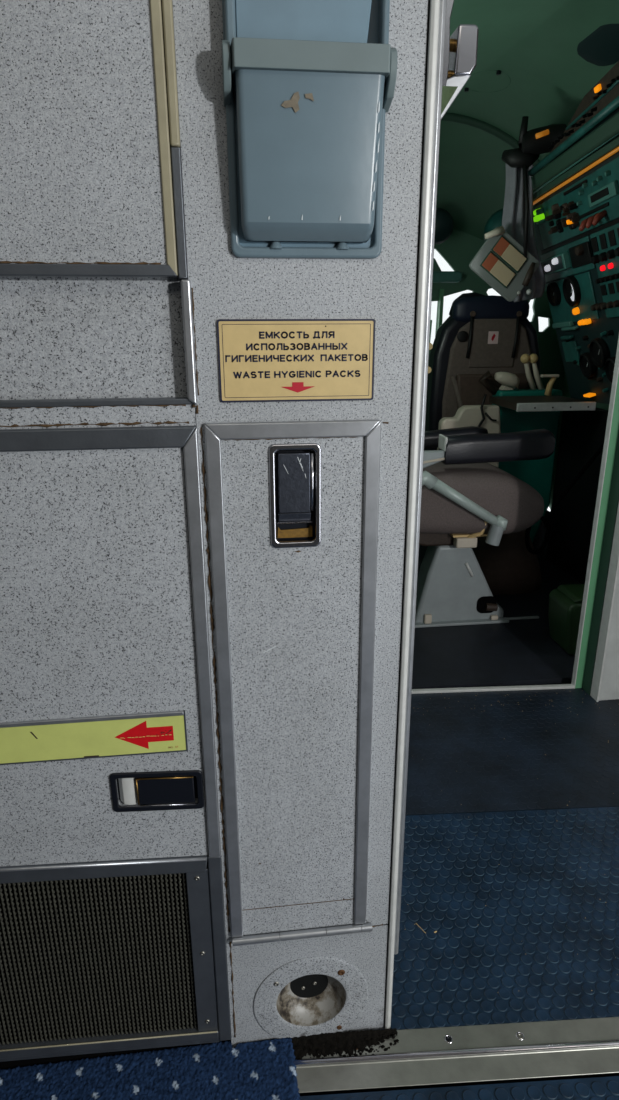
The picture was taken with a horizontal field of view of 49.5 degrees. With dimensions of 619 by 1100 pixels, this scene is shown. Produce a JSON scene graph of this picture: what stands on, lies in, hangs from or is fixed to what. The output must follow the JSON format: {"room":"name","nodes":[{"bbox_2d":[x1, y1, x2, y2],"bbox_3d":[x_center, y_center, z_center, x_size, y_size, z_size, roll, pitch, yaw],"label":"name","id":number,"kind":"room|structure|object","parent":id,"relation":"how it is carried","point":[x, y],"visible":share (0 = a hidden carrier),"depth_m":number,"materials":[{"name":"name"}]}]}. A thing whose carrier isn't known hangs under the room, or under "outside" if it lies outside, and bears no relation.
{"room":"aircraft cabin","nodes":[
{"label":"aircraft cabin","id":0,"kind":"room"},
{"bbox_2d":[0,404,195,428],"bbox_3d":[-0.416,-0.152,0.777,0.562,0.028,0.021,-2,19,-6],"label":"wall rail","id":1,"kind":"object","parent":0,"point":[22,416],"visible":0.8,"depth_m":0.79,"materials":[{"name":"grey plastic"}]},
{"bbox_2d":[0,0,427,1047],"bbox_3d":[-0.295,-0.165,0.874,0.824,2.120,0.180,-2,19,-6],"label":"wall","id":2,"kind":"structure","parent":0,"point":[382,288],"depth_m":0.78,"materials":[{"name":"grey plastic"}]},
{"bbox_2d":[161,0,178,276],"bbox_3d":[-0.146,-0.682,0.633,0.007,0.788,0.008,-2,19,-6],"label":"trim","id":3,"kind":"structure","parent":2,"relation":"attached to","point":[161,0],"depth_m":0.71,"materials":[{"name":"black"}]},
{"bbox_2d":[162,0,180,146],"bbox_3d":[-0.143,-0.739,0.605,0.010,0.662,0.014,-2,19,-6],"label":"trim","id":4,"kind":"structure","parent":2,"relation":"attached to","point":[167,5],"depth_m":0.68,"materials":[{"name":"beige plastic"}]},
{"bbox_2d":[171,147,187,278],"bbox_3d":[-0.141,-0.365,0.731,0.010,0.128,0.012,-2,19,-6],"label":"trim","id":5,"kind":"structure","parent":2,"relation":"attached to","point":[175,151],"depth_m":0.72,"materials":[{"name":"grey metal"}]},
{"bbox_2d":[181,279,196,404],"bbox_3d":[-0.138,-0.237,0.773,0.011,0.137,0.014,-2,19,-6],"label":"trim","id":6,"kind":"structure","parent":2,"relation":"attached to","point":[185,283],"depth_m":0.77,"materials":[{"name":"metal"}]},
{"bbox_2d":[192,288,198,394],"bbox_3d":[-0.132,-0.239,0.774,0.002,0.119,0.002,-2,19,-6],"label":"rust line","id":7,"kind":"structure","parent":2,"relation":"attached to","point":[192,288],"depth_m":0.78,"materials":[{"name":"brown metal"}]},
{"bbox_2d":[200,427,229,931],"bbox_3d":[-0.128,0.227,0.930,0.006,0.789,0.005,-16,24,-39],"label":"rust line","id":8,"kind":"structure","parent":2,"relation":"attached to","point":[203,467],"depth_m":0.91,"materials":[{"name":"brown metal"}]},
{"bbox_2d":[230,942,235,1036],"bbox_3d":[-0.125,0.719,1.095,0.004,0.209,0.003,-2,19,-6],"label":"rust line","id":9,"kind":"structure","parent":2,"relation":"attached to","point":[230,942],"depth_m":1.10,"materials":[{"name":"brown metal"}]},
{"bbox_2d":[204,419,380,945],"bbox_3d":[-0.013,0.228,0.944,0.224,0.812,0.026,-2,19,-6],"label":"door","id":10,"kind":"structure","parent":2,"relation":"in","point":[293,523],"depth_m":0.92,"materials":[{"name":"grey plastic"}]},
{"bbox_2d":[232,437,355,440],"bbox_3d":[-0.023,-0.136,0.820,0.167,0.003,0.002,-2,19,-6],"label":"rust line","id":11,"kind":"structure","parent":10,"relation":"attached to","point":[320,437],"depth_m":0.82,"materials":[{"name":"brown metal"}]},
{"bbox_2d":[275,449,315,541],"bbox_3d":[-0.018,-0.070,0.850,0.056,0.124,0.014,-2,19,-6],"label":"latch","id":12,"kind":"object","parent":10,"relation":"on","point":[295,469],"depth_m":0.84,"materials":[{"name":"black metal"}]},
{"bbox_2d":[217,319,374,402],"bbox_3d":[-0.014,-0.223,0.793,0.185,0.094,0.002,-2,19,-6],"label":"sign","id":13,"kind":"object","parent":2,"relation":"attached to","point":[260,360],"visible":1,"depth_m":0.79,"materials":[{"name":"beige"}]},
{"bbox_2d":[221,0,397,258],"bbox_3d":[0.003,-0.600,0.671,0.190,0.568,0.088,-2,19,-6],"label":"waste bin","id":14,"kind":"object","parent":2,"relation":"attached to","point":[309,85],"visible":1,"depth_m":0.69,"materials":[{"name":"blue plastic"}]},
{"bbox_2d":[254,956,367,1038],"bbox_3d":[0.001,0.747,1.142,0.193,0.193,0.050,-2,19,-6],"label":"outlet","id":15,"kind":"object","parent":2,"relation":"attached to","point":[307,996],"visible":1,"depth_m":1.14,"materials":[{"name":"grey metal"}]},
{"bbox_2d":[276,975,345,1025],"bbox_3d":[0.000,0.747,1.144,0.118,0.118,0.046,-2,19,-6],"label":"cup","id":16,"kind":"object","parent":15,"relation":"on","point":[301,1000],"depth_m":1.15,"materials":[{"name":"metal"}]},
{"bbox_2d":[384,0,429,1027],"bbox_3d":[0.125,-0.167,0.836,0.002,2.096,0.011,-2,19,-6],"label":"trim","id":17,"kind":"structure","parent":2,"relation":"attached to","point":[428,0],"depth_m":0.84,"materials":[{"name":"black"}]},
{"bbox_2d":[385,0,446,1028],"bbox_3d":[0.131,-0.168,0.839,0.010,2.096,0.026,-2,19,-6],"label":"trim","id":18,"kind":"structure","parent":2,"relation":"attached to","point":[434,4],"depth_m":0.84,"materials":[{"name":"metal"}]},
{"bbox_2d":[441,0,478,118],"bbox_3d":[0.157,-0.551,0.747,0.049,0.138,0.048,-2,19,-6],"label":"bracket","id":19,"kind":"object","parent":2,"relation":"in","point":[460,48],"depth_m":0.73,"materials":[{"name":"silver metal"}]},
{"bbox_2d":[299,510,618,1095],"bbox_3d":[0.131,0.661,1.746,3.600,0.001,6.000,-2,19,-6],"label":"floor","id":20,"kind":"structure","parent":0,"point":[547,514],"depth_m":1.10,"materials":[{"name":"black"}]},
{"bbox_2d":[293,1017,618,1092],"bbox_3d":[0.586,0.834,1.142,1.240,0.009,0.090,-1,19,-3],"label":"threshold strip","id":21,"kind":"object","parent":20,"relation":"on","point":[542,1049],"visible":1,"depth_m":1.11,"materials":[{"name":"metal"}]},
{"bbox_2d":[291,1028,398,1059],"bbox_3d":[0.057,0.836,1.132,0.193,0.013,0.046,-1,19,-3],"label":"grime","id":22,"kind":"object","parent":21,"relation":"on","point":[324,1044],"visible":1,"depth_m":1.14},
{"bbox_2d":[300,1076,618,1099],"bbox_3d":[0.072,1.216,0.020,3.000,0.002,2.210,-1,19,-3],"label":"floor","id":23,"kind":"structure","parent":0,"point":[598,1088],"depth_m":1.07,"materials":[{"name":"blue rubber"}]},
{"bbox_2d":[0,1037,299,1099],"bbox_3d":[-0.317,0.900,0.942,0.631,0.012,0.365,-2,19,-6],"label":"carpet","id":24,"kind":"object","parent":23,"relation":"on","point":[262,1069],"visible":1,"depth_m":1.08,"materials":[{"name":"blue carpet"}]},
{"bbox_2d":[428,229,563,390],"bbox_3d":[0.487,-1.097,4.178,2.360,1.780,0.020,-2,19,-6],"label":"wall","id":25,"kind":"structure","parent":0,"point":[460,248],"depth_m":4.06,"materials":[{"name":"green metal"}]},
{"bbox_2d":[437,289,443,329],"bbox_3d":[0.794,-1.322,4.107,0.020,0.510,0.035,-2,19,-6],"label":"trim","id":26,"kind":"structure","parent":25,"relation":"attached to","point":[441,291],"depth_m":4.05,"materials":[{"name":"green paint"}]},
{"bbox_2d":[379,523,618,1029],"bbox_3d":[0.617,0.276,2.849,2.025,0.022,3.497,-1,19,-3],"label":"floor","id":27,"kind":"structure","parent":0,"point":[544,937],"depth_m":1.61,"materials":[{"name":"blue rubber"}]},
{"bbox_2d":[437,394,500,538],"bbox_3d":[0.749,-0.307,3.203,0.305,0.861,0.076,-2,19,-6],"label":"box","id":28,"kind":"object","parent":27,"relation":"on","point":[485,416],"visible":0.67,"depth_m":3.08,"materials":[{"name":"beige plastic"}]},
{"bbox_2d":[424,292,539,450],"bbox_3d":[0.834,-0.676,3.599,0.637,1.308,0.537,-2,19,-6],"label":"chair","id":29,"kind":"object","parent":27,"relation":"on","point":[481,333],"visible":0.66,"depth_m":3.26,"materials":[{"name":"black leather"}]},
{"bbox_2d":[449,292,485,315],"bbox_3d":[0.785,-1.202,3.280,0.202,0.108,0.045,-2,19,-6],"label":"headrest cover","id":30,"kind":"object","parent":29,"relation":"attached to","point":[473,293],"depth_m":3.25,"materials":[{"name":"black leather"}]},
{"bbox_2d":[415,426,554,627],"bbox_3d":[0.480,-0.312,2.688,0.845,1.200,0.555,-2,19,-6],"label":"chair","id":31,"kind":"object","parent":27,"relation":"on","point":[465,497],"visible":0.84,"depth_m":2.54,"materials":[{"name":"beige fabric"}]},
{"bbox_2d":[420,462,543,533],"bbox_3d":[0.542,-0.234,2.747,0.715,0.262,0.510,-2,19,-6],"label":"seat cushion","id":32,"kind":"object","parent":31,"relation":"on","point":[497,491],"depth_m":2.53,"materials":[{"name":"beige fabric"}]},
{"bbox_2d":[407,693,613,990],"bbox_3d":[0.600,0.645,1.714,0.922,0.002,1.130,-2,19,-6],"label":"grit","id":33,"kind":"object","parent":27,"relation":"on","point":[441,693],"visible":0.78,"depth_m":1.56,"materials":[{"name":"brown"}]},
{"bbox_2d":[479,354,561,542],"bbox_3d":[1.014,-0.440,3.335,0.398,1.028,0.126,-2,19,-6],"label":"console","id":34,"kind":"object","parent":27,"relation":"on","point":[538,474],"visible":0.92,"depth_m":3.24,"materials":[{"name":"teal paint"}]},
{"bbox_2d":[540,374,558,395],"bbox_3d":[1.118,-0.774,3.150,0.085,0.098,0.041,-2,19,-6],"label":"lever","id":35,"kind":"object","parent":34,"relation":"part of","point":[548,391],"visible":1,"depth_m":3.14,"materials":[{"name":"brown plastic"}]},
{"bbox_2d":[506,616,538,619],"bbox_3d":[0.844,0.284,2.781,0.220,0.008,0.014,-2,19,-6],"label":"rail","id":36,"kind":"object","parent":27,"relation":"on","point":[524,617],"visible":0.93,"depth_m":2.78,"materials":[{"name":"grey metal"}]},
{"bbox_2d":[548,584,584,654],"bbox_3d":[1.031,0.256,2.519,0.224,0.226,0.167,-2,19,-6],"label":"box","id":37,"kind":"object","parent":27,"relation":"on","point":[565,601],"visible":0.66,"depth_m":2.47,"materials":[{"name":"plastic"}]},
{"bbox_2d":[436,0,618,509],"bbox_3d":[0.622,-0.897,3.061,2.320,2.110,2.300,-2,19,-6],"label":"wall","id":38,"kind":"structure","parent":0,"point":[535,43],"depth_m":2.62,"materials":[{"name":"green paint"}]},
{"bbox_2d":[434,208,453,244],"bbox_3d":[0.686,-1.741,3.612,0.177,0.173,0.098,-2,19,-6],"label":"speaker cover","id":39,"kind":"object","parent":38,"relation":"attached to","point":[444,224],"visible":0.59,"depth_m":3.58,"materials":[{"name":"plastic"}]},
{"bbox_2d":[432,271,461,282],"bbox_3d":[0.773,-1.609,3.958,0.240,0.060,0.080,-2,19,-6],"label":"bracket","id":40,"kind":"object","parent":38,"relation":"attached to","point":[438,276],"visible":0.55,"depth_m":3.92,"materials":[{"name":"teal metal"}]},
{"bbox_2d":[464,70,510,92],"bbox_3d":[0.707,-1.862,2.671,0.180,0.025,0.231,-2,19,-6],"label":"ceiling hatch","id":41,"kind":"object","parent":38,"relation":"attached to","point":[498,72],"visible":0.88,"depth_m":2.63,"materials":[{"name":"green metal"}]},
{"bbox_2d":[441,112,543,167],"bbox_3d":[0.581,-1.431,3.228,1.888,1.180,0.038,-2,19,-6],"label":"rib","id":42,"kind":"object","parent":38,"relation":"attached to","point":[453,117],"visible":0.15,"depth_m":3.07,"materials":[{"name":"green metal"}]},
{"bbox_2d":[412,684,573,693],"bbox_3d":[0.565,0.464,2.242,0.648,0.010,0.018,-1,19,-3],"label":"door sill","id":43,"kind":"structure","parent":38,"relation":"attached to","point":[555,686],"depth_m":2.24,"materials":[{"name":"metal"}]},
{"bbox_2d":[484,209,502,240],"bbox_3d":[0.988,-1.597,3.368,0.220,0.219,0.090,1,19,5],"label":"dome","id":44,"kind":"object","parent":38,"relation":"attached to","point":[495,220],"visible":0.18,"depth_m":3.33,"materials":[{"name":"teal paint"}]},
{"bbox_2d":[501,116,566,168],"bbox_3d":[0.973,-1.650,2.751,0.235,0.220,0.540,10,21,28],"label":"fan","id":45,"kind":"object","parent":38,"relation":"hanging from","point":[532,143],"visible":0.74,"depth_m":2.56,"materials":[{"name":"black plastic"}]},
{"bbox_2d":[577,24,618,65],"bbox_3d":[1.024,-1.778,2.175,0.248,0.298,0.330,-2,19,-6],"label":"housing","id":46,"kind":"object","parent":38,"relation":"attached to","point":[601,47],"visible":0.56,"depth_m":2.22,"materials":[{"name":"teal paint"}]},
{"bbox_2d":[532,408,607,583],"bbox_3d":[1.151,-0.182,2.922,0.360,0.800,1.300,-2,19,-6],"label":"wall","id":47,"kind":"structure","parent":0,"point":[582,433],"depth_m":3.18,"materials":[{"name":"black"}]},
{"bbox_2d":[528,61,618,403],"bbox_3d":[1.082,-1.044,2.432,0.414,1.093,1.190,-1,19,-2],"label":"panel","id":48,"kind":"object","parent":47,"relation":"on","point":[576,195],"visible":0.95,"depth_m":2.52,"materials":[{"name":"teal paint"}]},
{"bbox_2d":[469,165,539,300],"bbox_3d":[0.798,-1.268,2.687,0.292,0.512,0.062,-2,19,-6],"label":"board","id":49,"kind":"object","parent":48,"relation":"attached to","point":[507,266],"visible":1,"depth_m":2.72,"materials":[{"name":"grey plastic"}]},
{"bbox_2d":[502,163,544,301],"bbox_3d":[0.897,-1.308,2.770,0.242,0.538,0.078,-6,20,-18],"label":"bracket","id":50,"kind":"object","parent":48,"relation":"hanging from","point":[513,218],"visible":0.61,"depth_m":2.73,"materials":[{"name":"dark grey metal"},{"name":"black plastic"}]},
{"bbox_2d":[533,213,544,221],"bbox_3d":[0.945,-1.369,2.765,0.045,0.033,0.026,-2,19,-6],"label":"lamp","id":51,"kind":"object","parent":48,"relation":"attached to","point":[539,217],"depth_m":2.76,"materials":[{"name":"green plastic"}]},
{"bbox_2d":[489,395,595,411],"bbox_3d":[1.038,-0.664,3.027,0.351,0.036,0.342,-2,19,-6],"label":"table","id":52,"kind":"object","parent":48,"relation":"attached to","point":[553,402],"visible":1,"depth_m":2.89,"materials":[{"name":"black metal"}]},
{"bbox_2d":[544,265,550,271],"bbox_3d":[1.000,-1.184,2.818,0.026,0.029,0.027,-2,19,-6],"label":"lamp","id":53,"kind":"object","parent":48,"relation":"attached to","point":[547,268],"depth_m":2.81,"materials":[{"name":"white plastic"}]},
{"bbox_2d":[546,215,553,220],"bbox_3d":[0.963,-1.332,2.691,0.032,0.025,0.020,-2,19,-6],"label":"switch","id":54,"kind":"object","parent":48,"relation":"attached to","point":[550,217],"depth_m":2.69,"materials":[{"name":"black plastic"}]},
{"bbox_2d":[550,226,557,232],"bbox_3d":[0.979,-1.280,2.676,0.037,0.029,0.024,-2,19,-6],"label":"switch","id":55,"kind":"object","parent":48,"relation":"attached to","point":[554,229],"depth_m":2.67,"materials":[{"name":"black plastic"}]},
{"bbox_2d":[551,257,557,264],"bbox_3d":[0.998,-1.174,2.727,0.026,0.029,0.027,-2,19,-6],"label":"lamp","id":56,"kind":"object","parent":48,"relation":"attached to","point":[554,261],"depth_m":2.72,"materials":[{"name":"white plastic"}]},
{"bbox_2d":[551,203,558,210],"bbox_3d":[0.960,-1.339,2.623,0.028,0.028,0.026,-2,19,-6],"label":"switch","id":57,"kind":"object","parent":48,"relation":"attached to","point":[555,207],"depth_m":2.61,"materials":[{"name":"brown plastic"}]},
{"bbox_2d":[541,251,570,275],"bbox_3d":[1.020,-1.192,2.806,0.042,0.078,0.282,-1,19,-2],"label":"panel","id":58,"kind":"object","parent":48,"relation":"attached to","point":[553,263],"depth_m":2.76,"materials":[{"name":"teal paint"}]},
{"bbox_2d":[553,213,560,218],"bbox_3d":[0.970,-1.310,2.626,0.030,0.028,0.025,-2,19,-6],"label":"switch","id":59,"kind":"object","parent":48,"relation":"attached to","point":[555,215],"depth_m":2.62,"materials":[{"name":"black plastic"}]},
{"bbox_2d":[552,209,561,214],"bbox_3d":[0.962,-1.315,2.609,0.037,0.026,0.020,-2,19,-6],"label":"switch","id":60,"kind":"object","parent":48,"relation":"attached to","point":[554,211],"depth_m":2.60,"materials":[{"name":"black plastic"}]},
{"bbox_2d":[556,223,562,229],"bbox_3d":[0.985,-1.275,2.643,0.025,0.026,0.024,-2,19,-6],"label":"switch","id":61,"kind":"object","parent":48,"relation":"attached to","point":[558,225],"depth_m":2.64,"materials":[{"name":"black plastic"}]},
{"bbox_2d":[562,220,568,227],"bbox_3d":[0.982,-1.245,2.557,0.039,0.031,0.025,-2,19,-6],"label":"switch","id":62,"kind":"object","parent":48,"relation":"attached to","point":[564,224],"depth_m":2.55,"materials":[{"name":"orange plastic"}]},
{"bbox_2d":[566,212,575,219],"bbox_3d":[0.979,-1.247,2.506,0.037,0.029,0.024,-2,19,-6],"label":"switch","id":63,"kind":"object","parent":48,"relation":"attached to","point":[570,216],"depth_m":2.50,"materials":[{"name":"brown plastic"}]},
{"bbox_2d":[568,203,577,209],"bbox_3d":[0.972,-1.267,2.475,0.033,0.026,0.021,-2,19,-6],"label":"switch","id":64,"kind":"object","parent":48,"relation":"attached to","point":[571,206],"depth_m":2.47,"materials":[{"name":"black plastic"}]},
{"bbox_2d":[572,221,579,227],"bbox_3d":[0.994,-1.216,2.508,0.027,0.023,0.019,-2,19,-6],"label":"switch","id":65,"kind":"object","parent":48,"relation":"attached to","point":[575,224],"depth_m":2.50,"materials":[{"name":"plastic"}]},
{"bbox_2d":[533,137,618,200],"bbox_3d":[0.949,-1.328,2.308,0.037,0.080,1.070,-1,19,-2],"label":"hood","id":66,"kind":"object","parent":48,"relation":"attached to","point":[591,158],"depth_m":2.35,"materials":[{"name":"green metal"}]},
{"bbox_2d":[572,307,579,314],"bbox_3d":[1.092,-0.980,2.751,0.027,0.031,0.029,-2,19,-6],"label":"lamp","id":67,"kind":"object","parent":48,"relation":"attached to","point":[576,311],"depth_m":2.74,"materials":[{"name":"orange plastic"}]},
{"bbox_2d":[584,318,590,324],"bbox_3d":[1.111,-0.912,2.678,0.025,0.024,0.022,-2,19,-6],"label":"lamp","id":68,"kind":"object","parent":48,"relation":"attached to","point":[587,321],"depth_m":2.67,"materials":[{"name":"orange plastic"}]},
{"bbox_2d":[583,393,595,397],"bbox_3d":[1.203,-0.666,2.884,0.030,0.020,0.061,-1,19,-2],"label":"lamp","id":69,"kind":"object","parent":48,"relation":"attached to","point":[591,395],"depth_m":2.87,"materials":[{"name":"orange plastic"}]},
{"bbox_2d":[594,84,601,92],"bbox_3d":[0.899,-1.429,2.074,0.032,0.024,0.031,-1,19,-2],"label":"lamp","id":70,"kind":"object","parent":48,"relation":"on","point":[598,87],"depth_m":2.07,"materials":[{"name":"orange plastic"}]},
{"bbox_2d":[599,570,618,700],"bbox_3d":[1.198,-0.566,1.894,0.546,2.220,0.065,-2,19,-6],"label":"wall","id":71,"kind":"structure","parent":0,"point":[609,690],"depth_m":2.14,"materials":[{"name":"white paint"}]},
{"bbox_2d":[571,337,618,688],"bbox_3d":[0.884,-0.572,1.915,0.004,2.220,0.022,-2,19,-6],"label":"trim","id":72,"kind":"structure","parent":71,"relation":"attached to","point":[616,367],"depth_m":2.06,"materials":[{"name":"metal"}]},
{"bbox_2d":[575,374,618,687],"bbox_3d":[0.900,-0.573,1.918,0.028,2.220,0.020,-2,19,-6],"label":"door frame","id":73,"kind":"structure","parent":71,"relation":"attached to","point":[615,420],"depth_m":2.09,"materials":[{"name":"green paint"}]},
{"bbox_2d":[582,431,618,694],"bbox_3d":[0.916,-0.563,1.888,0.003,2.220,0.050,-2,19,-6],"label":"trim","id":74,"kind":"structure","parent":71,"relation":"attached to","point":[613,502],"depth_m":2.10,"materials":[{"name":"green paint"}]},
{"bbox_2d":[590,503,618,701],"bbox_3d":[0.925,-0.553,1.860,0.006,2.220,0.072,-2,19,-6],"label":"trim","id":75,"kind":"structure","parent":71,"relation":"attached to","point":[614,559],"depth_m":2.09,"materials":[{"name":"metal"}]},
{"bbox_3d":[-1.102,-0.141,0.779,0.800,2.140,0.180,-2,19,-6],"label":"wall","id":76,"kind":"structure","parent":0,"visible":0},
{"bbox_2d":[0,261,160,263],"bbox_3d":[-0.428,-0.304,0.708,0.534,0.004,0.003,-2,19,-6],"label":"rust line","id":77,"kind":"structure","parent":76,"relation":"attached to","point":[4,262],"depth_m":0.73,"materials":[{"name":"brown metal"}]},
{"bbox_2d":[0,0,177,276],"bbox_3d":[-0.422,-0.668,0.595,0.551,0.788,0.021,-2,19,-6],"label":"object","id":78,"kind":"structure","parent":76,"relation":"in","point":[86,169],"depth_m":0.69,"materials":[{"name":"grey plastic"}]},
{"bbox_2d":[0,710,187,764],"bbox_3d":[-0.431,0.261,0.898,0.526,0.064,0.004,-2,19,-6],"label":"strip","id":79,"kind":"object","parent":76,"relation":"attached to","point":[21,742],"visible":1,"depth_m":0.91,"materials":[{"name":"plastic"}]},
{"bbox_2d":[0,421,188,427],"bbox_3d":[-0.419,-0.140,0.769,0.555,0.006,0.004,-2,19,-6],"label":"rust line","id":80,"kind":"structure","parent":76,"relation":"attached to","point":[166,422],"depth_m":0.79,"materials":[{"name":"brown metal"}]},
{"bbox_2d":[4,405,185,408],"bbox_3d":[-0.420,-0.160,0.763,0.552,0.004,0.003,-2,19,-6],"label":"rust line","id":81,"kind":"structure","parent":76,"relation":"attached to","point":[127,405],"depth_m":0.78,"materials":[{"name":"brown metal"}]},
{"bbox_2d":[0,397,193,407],"bbox_3d":[-0.415,-0.167,0.771,0.563,0.007,0.024,-2,19,-6],"label":"trim","id":82,"kind":"structure","parent":76,"relation":"attached to","point":[161,400],"depth_m":0.78,"materials":[{"name":"grey metal"}]},
{"bbox_2d":[0,425,220,866],"bbox_3d":[-0.413,0.163,0.875,0.564,0.636,0.021,-2,19,-6],"label":"door","id":83,"kind":"structure","parent":76,"relation":"in","point":[104,609],"depth_m":0.87,"materials":[{"name":"grey plastic"}]},
{"bbox_2d":[117,776,197,800],"bbox_3d":[-0.218,0.337,0.968,0.118,0.061,0.002,-2,19,-6],"label":"latch","id":84,"kind":"object","parent":83,"relation":"on","point":[126,787],"depth_m":0.95,"materials":[{"name":"black metal"}]},
{"bbox_2d":[0,855,230,1069],"bbox_3d":[-0.411,0.647,1.037,0.564,0.436,0.021,-2,19,-6],"label":"air vent","id":85,"kind":"object","parent":76,"relation":"in","point":[112,957],"visible":1,"depth_m":1.05,"materials":[{"name":"grey metal"}]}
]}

